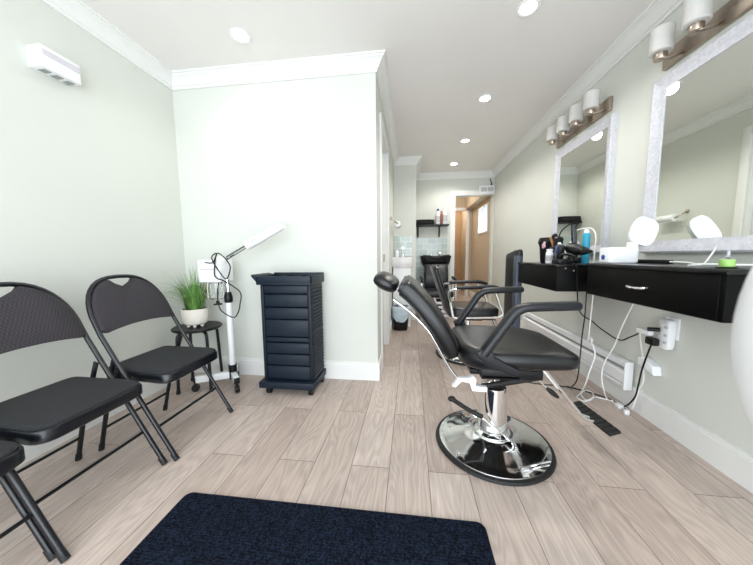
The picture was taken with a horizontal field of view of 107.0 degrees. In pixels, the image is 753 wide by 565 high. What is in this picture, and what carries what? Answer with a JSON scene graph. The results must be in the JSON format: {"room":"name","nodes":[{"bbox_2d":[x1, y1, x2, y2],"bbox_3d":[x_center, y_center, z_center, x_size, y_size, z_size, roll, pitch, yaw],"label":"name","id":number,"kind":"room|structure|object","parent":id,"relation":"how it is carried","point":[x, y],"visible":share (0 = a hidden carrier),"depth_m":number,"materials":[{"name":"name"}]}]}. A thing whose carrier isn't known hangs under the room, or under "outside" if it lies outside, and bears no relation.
{"room":"salon","nodes":[
{"label":"salon","id":0,"kind":"room"},
{"bbox_2d":[0,0,188,401],"bbox_3d":[-1.902,-0.239,0.494,0.120,2.412,3.961,0,6,7],"label":"wall","id":1,"kind":"structure","parent":0,"point":[90,190],"depth_m":1.60,"materials":[{"name":"paint"}]},
{"bbox_2d":[26,43,80,85],"bbox_3d":[-1.675,-1.127,1.453,0.090,0.105,0.167,0,6,7],"label":"box","id":2,"kind":"object","parent":1,"relation":"attached to","point":[40,58],"visible":1,"depth_m":1.42,"materials":[{"name":"white plastic"}]},
{"bbox_2d":[38,69,51,73],"bbox_3d":[-1.682,-1.072,1.412,0.040,0.004,0.030,0,6,7],"label":"grille","id":3,"kind":"object","parent":2,"relation":"attached to","point":[45,71],"depth_m":1.41,"materials":[{"name":"grey plastic"}]},
{"bbox_2d":[51,75,63,79],"bbox_3d":[-1.676,-1.077,1.462,0.040,0.004,0.030,0,6,7],"label":"grille","id":4,"kind":"object","parent":2,"relation":"attached to","point":[57,77],"depth_m":1.46,"materials":[{"name":"grey plastic"}]},
{"bbox_2d":[62,81,74,84],"bbox_3d":[-1.669,-1.082,1.511,0.040,0.004,0.030,0,6,7],"label":"grille","id":5,"kind":"object","parent":2,"relation":"attached to","point":[64,82],"depth_m":1.51,"materials":[{"name":"grey plastic"}]},
{"bbox_2d":[16,373,190,467],"bbox_3d":[-1.828,0.891,0.580,0.014,0.145,3.727,0,6,7],"label":"baseboard","id":6,"kind":"structure","parent":1,"relation":"attached to","point":[31,452],"depth_m":1.58,"materials":[{"name":"paint"}]},
{"bbox_2d":[41,0,171,90],"bbox_3d":[-1.814,-1.390,0.360,0.080,0.097,3.741,0,6,7],"label":"crown molding","id":7,"kind":"structure","parent":1,"relation":"attached to","point":[77,12],"depth_m":1.73,"materials":[{"name":"paint"}]},
{"bbox_2d":[181,306,208,326],"bbox_3d":[-1.375,0.262,2.119,0.178,0.135,0.178,0,6,7],"label":"pot","id":8,"kind":"object","parent":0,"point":[198,315],"depth_m":2.06,"materials":[{"name":"white ceramic"}]},
{"bbox_2d":[172,73,379,380],"bbox_3d":[-0.794,-0.422,2.272,1.645,2.412,0.124,0,6,7],"label":"wall","id":9,"kind":"structure","parent":0,"point":[300,155],"depth_m":2.20,"materials":[{"name":"paint"}]},
{"bbox_2d":[172,49,385,90],"bbox_3d":[-0.782,-1.565,2.069,1.711,0.097,0.080,0,6,7],"label":"crown molding","id":10,"kind":"structure","parent":9,"relation":"attached to","point":[367,62],"depth_m":2.06,"materials":[{"name":"paint"}]},
{"bbox_2d":[81,0,652,172],"bbox_3d":[0.209,-1.792,3.290,3.800,0.100,10.300,0,6,7],"label":"ceiling","id":11,"kind":"structure","parent":0,"point":[442,56],"depth_m":1.87,"materials":[{"name":"paint"}]},
{"bbox_2d":[229,27,250,42],"bbox_3d":[-0.874,-1.581,1.784,0.128,0.008,0.128,0,6,7],"label":"recessed light","id":12,"kind":"object","parent":11,"relation":"in","point":[240,35],"visible":1,"depth_m":1.78,"materials":[{"name":"white plastic"}]},
{"bbox_2d":[232,30,247,40],"bbox_3d":[-0.874,-1.583,1.784,0.091,0.003,0.091,-4,7,-32],"label":"diffuser","id":13,"kind":"object","parent":12,"relation":"attached to","point":[238,35],"depth_m":1.78,"materials":[{"name":"beige plastic"}]},
{"bbox_2d":[460,138,469,142],"bbox_3d":[1.100,-1.762,3.462,0.128,0.008,0.128,0,6,7],"label":"recessed light","id":14,"kind":"object","parent":11,"relation":"in","point":[465,140],"visible":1,"depth_m":3.45,"materials":[{"name":"beige plastic"}]},
{"bbox_2d":[478,94,492,102],"bbox_3d":[0.985,-1.670,2.529,0.128,0.008,0.128,0,6,7],"label":"recessed light","id":15,"kind":"object","parent":11,"relation":"in","point":[487,97],"visible":1,"depth_m":2.53,"materials":[{"name":"beige plastic"}]},
{"bbox_2d":[480,96,489,100],"bbox_3d":[0.985,-1.671,2.528,0.091,0.003,0.091,-6,8,-43],"label":"diffuser","id":16,"kind":"object","parent":15,"relation":"attached to","point":[482,98],"depth_m":2.53,"materials":[{"name":"white plastic"}]},
{"bbox_2d":[516,0,540,16],"bbox_3d":[0.871,-1.578,1.600,0.128,0.008,0.128,0,6,7],"label":"recessed light","id":17,"kind":"object","parent":11,"relation":"in","point":[526,8],"visible":1,"depth_m":1.60,"materials":[{"name":"beige plastic"}]},
{"bbox_2d":[519,1,536,13],"bbox_3d":[0.871,-1.579,1.600,0.091,0.003,0.091,-6,8,-43],"label":"diffuser","id":18,"kind":"object","parent":17,"relation":"attached to","point":[526,7],"depth_m":1.60,"materials":[{"name":"beige plastic"}]},
{"bbox_2d":[0,290,752,564],"bbox_3d":[0.230,0.709,3.534,3.800,0.100,10.300,0,6,7],"label":"floor","id":19,"kind":"structure","parent":0,"point":[638,495],"depth_m":1.29,"materials":[{"name":"laminate"}]},
{"bbox_2d":[0,440,70,563],"bbox_3d":[-1.303,0.496,0.702,0.507,0.912,0.451,0,6,7],"label":"folding chair","id":20,"kind":"object","parent":19,"relation":"on","point":[12,454],"visible":1,"depth_m":0.91,"materials":[{"name":"black metal"}]},
{"bbox_2d":[0,282,167,561],"bbox_3d":[-1.297,0.454,1.129,0.507,0.912,0.451,0,6,7],"label":"folding chair","id":21,"kind":"object","parent":19,"relation":"on","point":[30,314],"visible":0.98,"depth_m":1.13,"materials":[{"name":"black metal"}]},
{"bbox_2d":[0,286,85,353],"bbox_3d":[-1.474,0.150,1.121,0.146,0.256,0.418,0,6,7],"label":"backrest","id":22,"kind":"object","parent":21,"relation":"on","point":[29,315],"depth_m":1.18,"materials":[{"name":"black plastic"}]},
{"bbox_2d":[85,274,233,461],"bbox_3d":[-1.205,0.410,1.577,0.507,0.912,0.451,0,6,7],"label":"folding chair","id":23,"kind":"object","parent":19,"relation":"on","point":[110,306],"visible":0.94,"depth_m":1.49,"materials":[{"name":"black metal"}]},
{"bbox_2d":[91,278,173,332],"bbox_3d":[-1.383,0.106,1.569,0.146,0.256,0.418,0,6,7],"label":"backrest","id":24,"kind":"object","parent":23,"relation":"on","point":[114,306],"depth_m":1.51,"materials":[{"name":"black plastic"}]},
{"bbox_2d":[171,321,222,394],"bbox_3d":[-1.363,0.567,2.147,0.332,0.478,0.332,0,6,7],"label":"round stool","id":25,"kind":"object","parent":19,"relation":"on","point":[209,325],"visible":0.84,"depth_m":2.07,"materials":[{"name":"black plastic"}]},
{"bbox_2d":[161,268,216,326],"bbox_3d":[-1.350,0.098,2.039,0.562,0.475,0.563,0,6,7],"label":"potted grass","id":26,"kind":"object","parent":25,"relation":"on","point":[194,314],"depth_m":2.06,"materials":[{"name":"plant"}]},
{"bbox_2d":[191,223,285,392],"bbox_3d":[-1.003,0.189,2.111,0.735,1.231,0.310,0,6,7],"label":"steamer","id":27,"kind":"object","parent":19,"relation":"on","point":[219,270],"visible":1,"depth_m":2.05,"materials":[{"name":"white plastic"}]},
{"bbox_2d":[207,283,221,304],"bbox_3d":[-1.204,0.081,2.095,0.090,0.177,0.080,0,6,7],"label":"jar","id":28,"kind":"object","parent":27,"relation":"on","point":[217,287],"depth_m":2.06,"materials":[{"name":"clear glass"}]},
{"bbox_2d":[210,282,223,300],"bbox_3d":[-1.203,0.064,2.103,0.092,0.140,0.092,0,6,7],"label":"jar","id":29,"kind":"object","parent":27,"relation":"on","point":[217,287],"depth_m":2.06,"materials":[{"name":"clear glass"}]},
{"bbox_2d":[251,272,325,394],"bbox_3d":[-0.643,0.367,2.100,0.441,0.872,0.292,0,6,7],"label":"trolley","id":30,"kind":"object","parent":19,"relation":"on","point":[291,302],"visible":1,"depth_m":1.99,"materials":[{"name":"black plastic"}]},
{"bbox_2d":[251,272,323,284],"bbox_3d":[-0.645,-0.031,2.067,0.441,0.072,0.282,0,6,7],"label":"tray","id":31,"kind":"object","parent":30,"relation":"on","point":[278,278],"depth_m":1.94,"materials":[{"name":"black plastic"}]},
{"bbox_2d":[120,492,495,564],"bbox_3d":[-0.248,0.932,0.712,1.210,0.011,0.805,0,6,7],"label":"floor mat","id":32,"kind":"object","parent":19,"relation":"on","point":[201,528],"visible":1,"depth_m":0.98,"materials":[{"name":"carpet"}]},
{"bbox_2d":[392,305,409,330],"bbox_3d":[0.330,0.472,3.771,0.244,0.324,0.244,0,6,7],"label":"waste bin","id":33,"kind":"object","parent":19,"relation":"on","point":[400,316],"visible":0.84,"depth_m":3.67,"materials":[{"name":"black plastic"}]},
{"bbox_2d":[392,247,411,326],"bbox_3d":[0.375,0.044,4.059,0.268,1.118,0.421,0,6,7],"label":"vanity sink","id":34,"kind":"object","parent":19,"relation":"on","point":[402,265],"visible":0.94,"depth_m":3.85,"materials":[{"name":"white ceramic"}]},
{"bbox_2d":[392,257,411,266],"bbox_3d":[0.372,-0.299,4.025,0.268,0.137,0.421,0,6,7],"label":"countertop","id":35,"kind":"structure","parent":34,"relation":"on","point":[396,261],"depth_m":3.82,"materials":[{"name":"stone"}]},
{"bbox_2d":[420,252,450,309],"bbox_3d":[1.009,0.001,4.812,0.510,1.046,0.388,0,6,7],"label":"bowl","id":36,"kind":"object","parent":19,"relation":"on","point":[425,259],"visible":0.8,"depth_m":4.61,"materials":[{"name":"black ceramic"}]},
{"bbox_2d":[420,256,450,266],"bbox_3d":[1.006,-0.347,4.782,0.510,0.225,0.380,0,6,7],"label":"basin","id":37,"kind":"object","parent":36,"relation":"in","point":[424,259],"depth_m":4.61,"materials":[{"name":"black ceramic"}]},
{"bbox_2d":[420,264,456,320],"bbox_3d":[0.932,0.155,4.233,0.528,0.846,0.820,0,6,7],"label":"chair","id":38,"kind":"object","parent":19,"relation":"on","point":[429,284],"visible":0.62,"depth_m":4.47,"materials":[{"name":"black leather"}]},
{"bbox_2d":[430,265,503,365],"bbox_3d":[0.890,0.277,2.752,0.708,0.899,0.618,0,6,7],"label":"chair","id":39,"kind":"object","parent":19,"relation":"on","point":[481,311],"visible":0.56,"depth_m":2.54,"materials":[{"name":"black leather"}]},
{"bbox_2d":[373,271,620,486],"bbox_3d":[0.589,0.399,1.456,1.193,0.913,0.603,0,6,7],"label":"barber chair","id":40,"kind":"object","parent":19,"relation":"on","point":[488,444],"visible":1,"depth_m":1.31,"materials":[{"name":"black leather"}]},
{"bbox_2d":[504,249,522,327],"bbox_3d":[1.302,0.209,2.681,0.057,1.042,0.328,0,6,7],"label":"chair","id":41,"kind":"object","parent":19,"relation":"on","point":[511,300],"visible":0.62,"depth_m":2.58,"materials":[{"name":"black leather"}]},
{"bbox_2d":[567,336,658,406],"bbox_3d":[1.550,0.552,1.841,0.123,0.525,0.524,-2,6,-14],"label":"cord","id":42,"kind":"object","parent":19,"relation":"on","point":[651,341],"visible":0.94,"depth_m":1.64,"materials":[{"name":"black plastic"}]},
{"bbox_2d":[623,409,629,414],"bbox_3d":[1.558,0.808,1.736,0.025,0.028,0.020,0,6,7],"label":"plug","id":43,"kind":"object","parent":19,"relation":"on","point":[626,412],"visible":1,"depth_m":1.73,"materials":[{"name":"white plastic"}]},
{"bbox_2d":[612,327,653,409],"bbox_3d":[1.602,0.543,1.743,0.059,0.558,0.257,0,6,7],"label":"cord","id":44,"kind":"object","parent":19,"relation":"on","point":[640,330],"visible":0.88,"depth_m":1.68,"materials":[{"name":"white plastic"}]},
{"bbox_2d":[731,266,752,429],"bbox_3d":[0.328,0.445,0.186,0.239,1.072,0.239,0,6,7],"label":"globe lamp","id":45,"kind":"object","parent":19,"relation":"on","point":[742,326],"visible":1,"depth_m":0.19,"materials":[{"name":"white glass"}]},
{"bbox_2d":[377,83,393,357],"bbox_3d":[0.084,-0.523,3.239,0.110,2.412,2.019,0,6,7],"label":"wall","id":46,"kind":"structure","parent":0,"point":[391,167],"depth_m":3.38,"materials":[{"name":"paint"}]},
{"bbox_2d":[378,353,382,376],"bbox_3d":[0.032,0.703,2.344,0.014,0.145,0.219,0,6,7],"label":"baseboard","id":47,"kind":"structure","parent":46,"relation":"attached to","point":[380,358],"depth_m":2.34,"materials":[{"name":"paint"}]},
{"bbox_2d":[379,112,388,366],"bbox_3d":[0.031,-0.342,2.736,0.128,2.150,0.760,0,6,7],"label":"door","id":48,"kind":"structure","parent":46,"relation":"in","point":[383,144],"depth_m":2.95,"materials":[{"name":"paint"}]},
{"bbox_2d":[376,50,398,165],"bbox_3d":[0.157,-1.666,3.021,0.080,0.097,2.209,0,6,7],"label":"crown molding","id":49,"kind":"structure","parent":46,"relation":"attached to","point":[382,75],"depth_m":2.51,"materials":[{"name":"paint"}]},
{"bbox_2d":[389,317,392,340],"bbox_3d":[0.208,0.562,3.771,0.014,0.145,1.150,0,6,7],"label":"baseboard","id":50,"kind":"structure","parent":46,"relation":"attached to","point":[391,321],"depth_m":3.50,"materials":[{"name":"paint"}]},
{"bbox_2d":[390,217,400,228],"bbox_3d":[0.258,-0.788,3.676,0.128,0.126,0.322,0,6,7],"label":"wall lamp","id":51,"kind":"object","parent":46,"relation":"attached to","point":[397,223],"visible":1,"depth_m":3.58,"materials":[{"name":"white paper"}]},
{"bbox_2d":[394,165,415,319],"bbox_3d":[0.425,-0.664,4.648,0.443,2.412,0.875,0,6,7],"label":"wall","id":52,"kind":"structure","parent":0,"point":[404,175],"depth_m":4.16,"materials":[{"name":"paint"}]},
{"bbox_2d":[394,236,411,256],"bbox_3d":[0.400,-0.547,4.215,0.276,0.305,0.008,0,6,7],"label":"tile backsplash","id":53,"kind":"structure","parent":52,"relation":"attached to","point":[399,241],"depth_m":4.21,"materials":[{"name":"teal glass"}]},
{"bbox_2d":[394,156,421,165],"bbox_3d":[0.452,-1.769,4.052,0.413,0.097,0.080,0,6,7],"label":"crown molding","id":54,"kind":"structure","parent":52,"relation":"attached to","point":[409,160],"depth_m":4.05,"materials":[{"name":"paint"}]},
{"bbox_2d":[416,157,421,178],"bbox_3d":[0.670,-1.811,4.464,0.080,0.097,0.955,0,6,7],"label":"crown molding","id":55,"kind":"structure","parent":52,"relation":"attached to","point":[418,166],"depth_m":4.38,"materials":[{"name":"paint"}]},
{"bbox_2d":[416,177,494,302],"bbox_3d":[1.377,-0.709,5.030,1.353,2.412,0.120,0,6,7],"label":"wall","id":56,"kind":"structure","parent":0,"point":[431,195],"depth_m":4.94,"materials":[{"name":"paint"}]},
{"bbox_2d":[416,238,446,279],"bbox_3d":[0.983,-0.424,5.042,0.570,0.750,0.008,0,6,7],"label":"tile backsplash","id":57,"kind":"structure","parent":56,"relation":"attached to","point":[424,246],"depth_m":5.03,"materials":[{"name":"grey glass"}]},
{"bbox_2d":[416,224,448,236],"bbox_3d":[0.974,-0.906,4.898,0.563,0.207,0.200,0,6,7],"label":"wall shelf","id":58,"kind":"object","parent":56,"relation":"attached to","point":[426,225],"visible":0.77,"depth_m":4.90,"materials":[{"name":"black plastic"}]},
{"bbox_2d":[416,219,433,224],"bbox_3d":[0.847,-1.054,4.899,0.330,0.090,0.176,0,6,7],"label":"folded towel","id":59,"kind":"object","parent":58,"relation":"on","point":[426,221],"visible":0.76,"depth_m":4.82,"materials":[{"name":"black fabric"}]},
{"bbox_2d":[436,209,439,223],"bbox_3d":[1.066,-1.141,4.838,0.077,0.270,0.077,0,6,7],"label":"pump bottle","id":60,"kind":"object","parent":58,"relation":"on","point":[437,212],"visible":0.87,"depth_m":4.81,"materials":[{"name":"white plastic"}]},
{"bbox_2d":[440,211,442,223],"bbox_3d":[1.136,-1.127,4.872,0.060,0.235,0.060,0,6,7],"label":"pump bottle","id":61,"kind":"object","parent":58,"relation":"on","point":[441,214],"visible":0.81,"depth_m":4.85,"materials":[{"name":"plastic"}]},
{"bbox_2d":[443,206,446,223],"bbox_3d":[1.185,-1.158,4.822,0.077,0.305,0.077,0,6,7],"label":"pump bottle","id":62,"kind":"object","parent":58,"relation":"on","point":[444,211],"visible":0.92,"depth_m":4.79,"materials":[{"name":"white plastic"}]},
{"bbox_2d":[416,170,493,180],"bbox_3d":[1.355,-1.851,4.819,1.353,0.097,0.080,0,6,7],"label":"crown molding","id":63,"kind":"structure","parent":56,"relation":"attached to","point":[466,174],"depth_m":4.82,"materials":[{"name":"paint"}]},
{"bbox_2d":[449,190,493,300],"bbox_3d":[1.682,-0.557,4.998,0.737,2.110,0.138,0,6,7],"label":"door frame","id":64,"kind":"structure","parent":56,"relation":"in","point":[454,194],"depth_m":4.92,"materials":[{"name":"paint"}]},
{"bbox_2d":[479,185,494,194],"bbox_3d":[1.893,-1.589,4.775,0.253,0.145,0.050,0,6,7],"label":"air vent","id":65,"kind":"object","parent":56,"relation":"in","point":[483,189],"visible":1,"depth_m":4.76,"materials":[{"name":"white plastic"}]},
{"bbox_2d":[454,211,461,287],"bbox_3d":[1.871,-1.015,8.123,1.128,2.412,0.100,0,6,7],"label":"door","id":66,"kind":"structure","parent":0,"point":[458,215],"depth_m":8.01,"materials":[{"name":"brown wood"}]},
{"bbox_2d":[455,197,471,295],"bbox_3d":[1.701,-0.878,6.740,1.128,2.412,0.100,0,6,7],"label":"wall","id":67,"kind":"structure","parent":0,"point":[460,201],"depth_m":6.61,"materials":[{"name":"paint"}]},
{"bbox_2d":[455,208,469,295],"bbox_3d":[1.840,-0.717,6.680,0.720,2.100,0.016,0,6,7],"label":"door frame","id":68,"kind":"structure","parent":67,"relation":"in","point":[456,209],"depth_m":6.61,"materials":[{"name":"paint"}]},
{"bbox_2d":[460,0,752,456],"bbox_3d":[1.895,-0.536,3.207,0.120,2.412,10.300,0,6,7],"label":"wall","id":69,"kind":"structure","parent":0,"point":[697,381],"depth_m":1.84,"materials":[{"name":"paint"}]},
{"bbox_2d":[465,196,489,209],"bbox_3d":[2.068,-1.812,5.724,0.158,0.362,1.635,0,6,7],"label":"ceiling","id":70,"kind":"structure","parent":69,"relation":"attached to","point":[471,203],"depth_m":5.88,"materials":[{"name":"paint"}]},
{"bbox_2d":[470,290,485,301],"bbox_3d":[2.158,0.336,5.925,0.014,0.145,1.635,0,6,7],"label":"baseboard","id":71,"kind":"structure","parent":69,"relation":"attached to","point":[472,293],"depth_m":6.24,"materials":[{"name":"paint"}]},
{"bbox_2d":[478,202,488,234],"bbox_3d":[2.169,-1.253,5.552,0.112,0.540,0.740,0,6,7],"label":"window","id":72,"kind":"structure","parent":69,"relation":"in","point":[482,211],"depth_m":5.55,"materials":[{"name":"glass"}]},
{"bbox_2d":[518,262,594,291],"bbox_3d":[1.456,-0.060,2.124,0.483,0.178,0.674,0,6,7],"label":"desk","id":73,"kind":"object","parent":69,"relation":"attached to","point":[554,277],"visible":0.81,"depth_m":1.86,"materials":[{"name":"black laminate"}]},
{"bbox_2d":[538,233,557,261],"bbox_3d":[1.423,-0.286,2.324,0.140,0.235,0.147,2,6,25],"label":"brush holder","id":74,"kind":"object","parent":73,"relation":"on","point":[544,243],"visible":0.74,"depth_m":2.29,"materials":[{"name":"black plastic"}]},
{"bbox_2d":[545,249,552,262],"bbox_3d":[1.319,-0.202,2.126,0.051,0.107,0.051,0,6,7],"label":"lotion bottle","id":75,"kind":"object","parent":73,"relation":"on","point":[549,254],"visible":0.95,"depth_m":2.11,"materials":[{"name":"white plastic"}]},
{"bbox_2d":[549,236,563,258],"bbox_3d":[1.418,-0.260,2.198,0.088,0.207,0.081,0,6,7],"label":"brush","id":76,"kind":"object","parent":73,"relation":"on","point":[561,239],"visible":0.47,"depth_m":2.18,"materials":[{"name":"black plastic"}]},
{"bbox_2d":[528,293,586,388],"bbox_3d":[1.331,0.417,2.035,0.210,0.752,0.375,-4,6,-29],"label":"cord","id":77,"kind":"object","parent":73,"relation":"hanging from","point":[586,293],"visible":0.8,"depth_m":1.87,"materials":[{"name":"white plastic"}]},
{"bbox_2d":[554,244,564,258],"bbox_3d":[1.324,-0.206,2.019,0.056,0.142,0.088,1,6,19],"label":"hair clipper","id":78,"kind":"object","parent":73,"relation":"on","point":[560,248],"visible":0.73,"depth_m":1.99,"materials":[{"name":"black plastic"}]},
{"bbox_2d":[552,253,575,263],"bbox_3d":[1.276,-0.164,1.898,0.080,0.077,0.168,0,6,7],"label":"dock","id":79,"kind":"object","parent":73,"relation":"on","point":[559,260],"visible":0.97,"depth_m":1.89,"materials":[{"name":"black plastic"}]},
{"bbox_2d":[557,224,580,262],"bbox_3d":[1.441,-0.291,2.080,0.086,0.291,0.172,-1,6,-8],"label":"hair straightener","id":80,"kind":"object","parent":73,"relation":"on","point":[573,227],"visible":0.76,"depth_m":2.02,"materials":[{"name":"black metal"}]},
{"bbox_2d":[565,243,592,261],"bbox_3d":[1.372,-0.206,1.899,0.080,0.134,0.195,0,6,7],"label":"hair dryer","id":81,"kind":"object","parent":73,"relation":"on","point":[573,248],"visible":0.91,"depth_m":1.88,"materials":[{"name":"black plastic"}]},
{"bbox_2d":[570,227,596,262],"bbox_3d":[1.529,-0.271,2.063,0.048,0.265,0.248,0,6,4],"label":"cord","id":82,"kind":"object","parent":73,"relation":"on","point":[588,227],"visible":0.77,"depth_m":1.96,"materials":[{"name":"white plastic"}]},
{"bbox_2d":[581,229,590,262],"bbox_3d":[1.542,-0.267,2.051,0.049,0.248,0.049,0,6,7],"label":"spray can","id":83,"kind":"object","parent":73,"relation":"on","point":[586,237],"visible":0.76,"depth_m":2.04,"materials":[{"name":"blue metal"}]},
{"bbox_2d":[576,295,607,401],"bbox_3d":[1.472,0.431,1.905,0.185,0.756,0.145,-2,6,-18],"label":"cord","id":84,"kind":"object","parent":73,"relation":"hanging from","point":[590,338],"visible":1,"depth_m":1.88,"materials":[{"name":"white plastic"}]},
{"bbox_2d":[568,263,659,340],"bbox_3d":[1.486,0.124,1.769,0.228,0.500,0.458,-6,8,-45],"label":"cord","id":85,"kind":"object","parent":73,"relation":"hanging from","point":[655,329],"visible":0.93,"depth_m":1.79,"materials":[{"name":"black plastic"}]},
{"bbox_2d":[522,312,633,390],"bbox_3d":[1.717,0.523,2.604,0.050,0.185,1.660,0,6,7],"label":"baseboard heater","id":86,"kind":"object","parent":69,"relation":"attached to","point":[619,370],"visible":0.8,"depth_m":2.16,"materials":[{"name":"white painted metal"}]},
{"bbox_2d":[546,89,612,148],"bbox_3d":[1.658,-1.354,2.356,0.148,0.166,0.740,0,6,7],"label":"vanity light","id":87,"kind":"object","parent":69,"relation":"attached to","point":[562,133],"visible":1,"depth_m":2.24,"materials":[{"name":"white glass"}]},
{"bbox_2d":[559,131,566,136],"bbox_3d":[1.646,-1.312,2.458,0.056,0.034,0.056,0,6,7],"label":"socket","id":88,"kind":"object","parent":87,"relation":"attached to","point":[561,133],"depth_m":2.44,"materials":[{"name":"silver metal"}]},
{"bbox_2d":[571,120,579,126],"bbox_3d":[1.623,-1.293,2.271,0.056,0.034,0.056,0,6,7],"label":"socket","id":89,"kind":"object","parent":87,"relation":"attached to","point":[575,123],"depth_m":2.25,"materials":[{"name":"silver metal"}]},
{"bbox_2d":[586,108,594,115],"bbox_3d":[1.600,-1.275,2.083,0.056,0.034,0.056,0,6,7],"label":"socket","id":90,"kind":"object","parent":87,"relation":"attached to","point":[589,111],"depth_m":2.07,"materials":[{"name":"silver metal"}]},
{"bbox_2d":[551,113,617,253],"bbox_3d":[1.716,-0.736,2.378,0.034,0.975,0.786,0,6,7],"label":"wall mirror","id":91,"kind":"object","parent":69,"relation":"attached to","point":[584,168],"visible":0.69,"depth_m":2.25,"materials":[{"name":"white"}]},
{"bbox_2d":[492,0,684,176],"bbox_3d":[1.582,-1.525,1.450,0.080,0.097,6.745,0,6,7],"label":"crown molding","id":92,"kind":"structure","parent":69,"relation":"attached to","point":[657,12],"depth_m":2.03,"materials":[{"name":"paint"}]},
{"bbox_2d":[490,302,752,493],"bbox_3d":[1.634,0.756,1.668,0.014,0.145,6.745,0,6,7],"label":"baseboard","id":93,"kind":"structure","parent":69,"relation":"attached to","point":[733,462],"depth_m":1.43,"materials":[{"name":"paint"}]},
{"bbox_2d":[637,356,661,375],"bbox_3d":[1.614,0.490,1.647,0.050,0.078,0.120,0,6,7],"label":"night light","id":94,"kind":"object","parent":69,"relation":"attached to","point":[651,366],"visible":0.94,"depth_m":1.62,"materials":[{"name":"white plastic"}]},
{"bbox_2d":[657,319,675,349],"bbox_3d":[1.598,0.286,1.537,0.039,0.168,0.072,0,6,7],"label":"plug adapter","id":95,"kind":"object","parent":69,"relation":"attached to","point":[666,336],"visible":0.99,"depth_m":1.51,"materials":[{"name":"white plastic"}]},
{"bbox_2d":[586,263,751,322],"bbox_3d":[1.377,0.011,1.258,0.429,0.180,0.746,0,6,7],"label":"floating drawer","id":96,"kind":"object","parent":69,"relation":"attached to","point":[711,293],"visible":0.96,"depth_m":1.10,"materials":[{"name":"black laminate"}]},
{"bbox_2d":[601,303,633,408],"bbox_3d":[1.546,0.436,1.756,0.086,0.771,0.248,0,6,7],"label":"cord","id":97,"kind":"object","parent":96,"relation":"hanging from","point":[618,405],"visible":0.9,"depth_m":1.82,"materials":[{"name":"white plastic"}]},
{"bbox_2d":[599,217,658,262],"bbox_3d":[1.405,-0.235,1.537,0.270,0.256,0.100,0,6,7],"label":"desk lamp","id":98,"kind":"object","parent":96,"relation":"on","point":[643,231],"visible":1,"depth_m":1.52,"materials":[{"name":"white plastic"}]},
{"bbox_2d":[637,259,752,265],"bbox_3d":[1.418,-0.089,1.252,0.139,0.020,0.697,0,6,7],"label":"iron","id":99,"kind":"object","parent":96,"relation":"on","point":[639,260],"visible":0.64,"depth_m":1.40,"materials":[{"name":"black plastic"}]},
{"bbox_2d":[687,247,716,265],"bbox_3d":[1.415,-0.114,1.198,0.328,0.081,0.022,-3,6,-27],"label":"cord","id":100,"kind":"object","parent":96,"relation":"on","point":[715,248],"visible":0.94,"depth_m":1.20,"materials":[{"name":"white plastic"}]},
{"bbox_2d":[715,259,738,268],"bbox_3d":[1.206,-0.064,0.959,0.054,0.031,0.054,0,6,7],"label":"jar","id":101,"kind":"object","parent":96,"relation":"on","point":[723,263],"visible":0.99,"depth_m":0.95,"materials":[{"name":"green plastic"}]},
{"bbox_2d":[723,250,731,258],"bbox_3d":[1.284,-0.086,1.018,0.026,0.062,0.026,0,6,7],"label":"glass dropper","id":102,"kind":"object","parent":96,"relation":"on","point":[728,251],"visible":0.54,"depth_m":1.01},
{"bbox_2d":[666,316,680,340],"bbox_3d":[1.621,0.251,1.527,0.008,0.118,0.082,0,6,7],"label":"outlet plate","id":103,"kind":"object","parent":69,"relation":"attached to","point":[678,321],"visible":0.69,"depth_m":1.49,"materials":[{"name":"white plastic"}]},
{"bbox_2d":[639,13,752,252],"bbox_3d":[1.567,-0.622,1.170,0.034,0.985,1.013,0,6,7],"label":"wall mirror","id":104,"kind":"object","parent":69,"relation":"attached to","point":[698,191],"visible":0.92,"depth_m":1.35,"materials":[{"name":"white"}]},
{"bbox_2d":[648,0,752,70],"bbox_3d":[1.517,-1.241,1.210,0.148,0.166,0.740,0,6,7],"label":"vanity light","id":105,"kind":"object","parent":69,"relation":"attached to","point":[699,21],"visible":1,"depth_m":1.32,"materials":[{"name":"white glass"}]},
{"bbox_2d":[653,50,667,62],"bbox_3d":[1.528,-1.217,1.500,0.056,0.034,0.056,0,6,7],"label":"socket","id":106,"kind":"object","parent":105,"relation":"attached to","point":[658,55],"depth_m":1.49,"materials":[{"name":"silver metal"}]},
{"bbox_2d":[687,20,704,35],"bbox_3d":[1.505,-1.199,1.312,0.056,0.034,0.056,0,6,7],"label":"socket","id":107,"kind":"object","parent":105,"relation":"attached to","point":[694,27],"depth_m":1.30,"materials":[{"name":"silver metal"}]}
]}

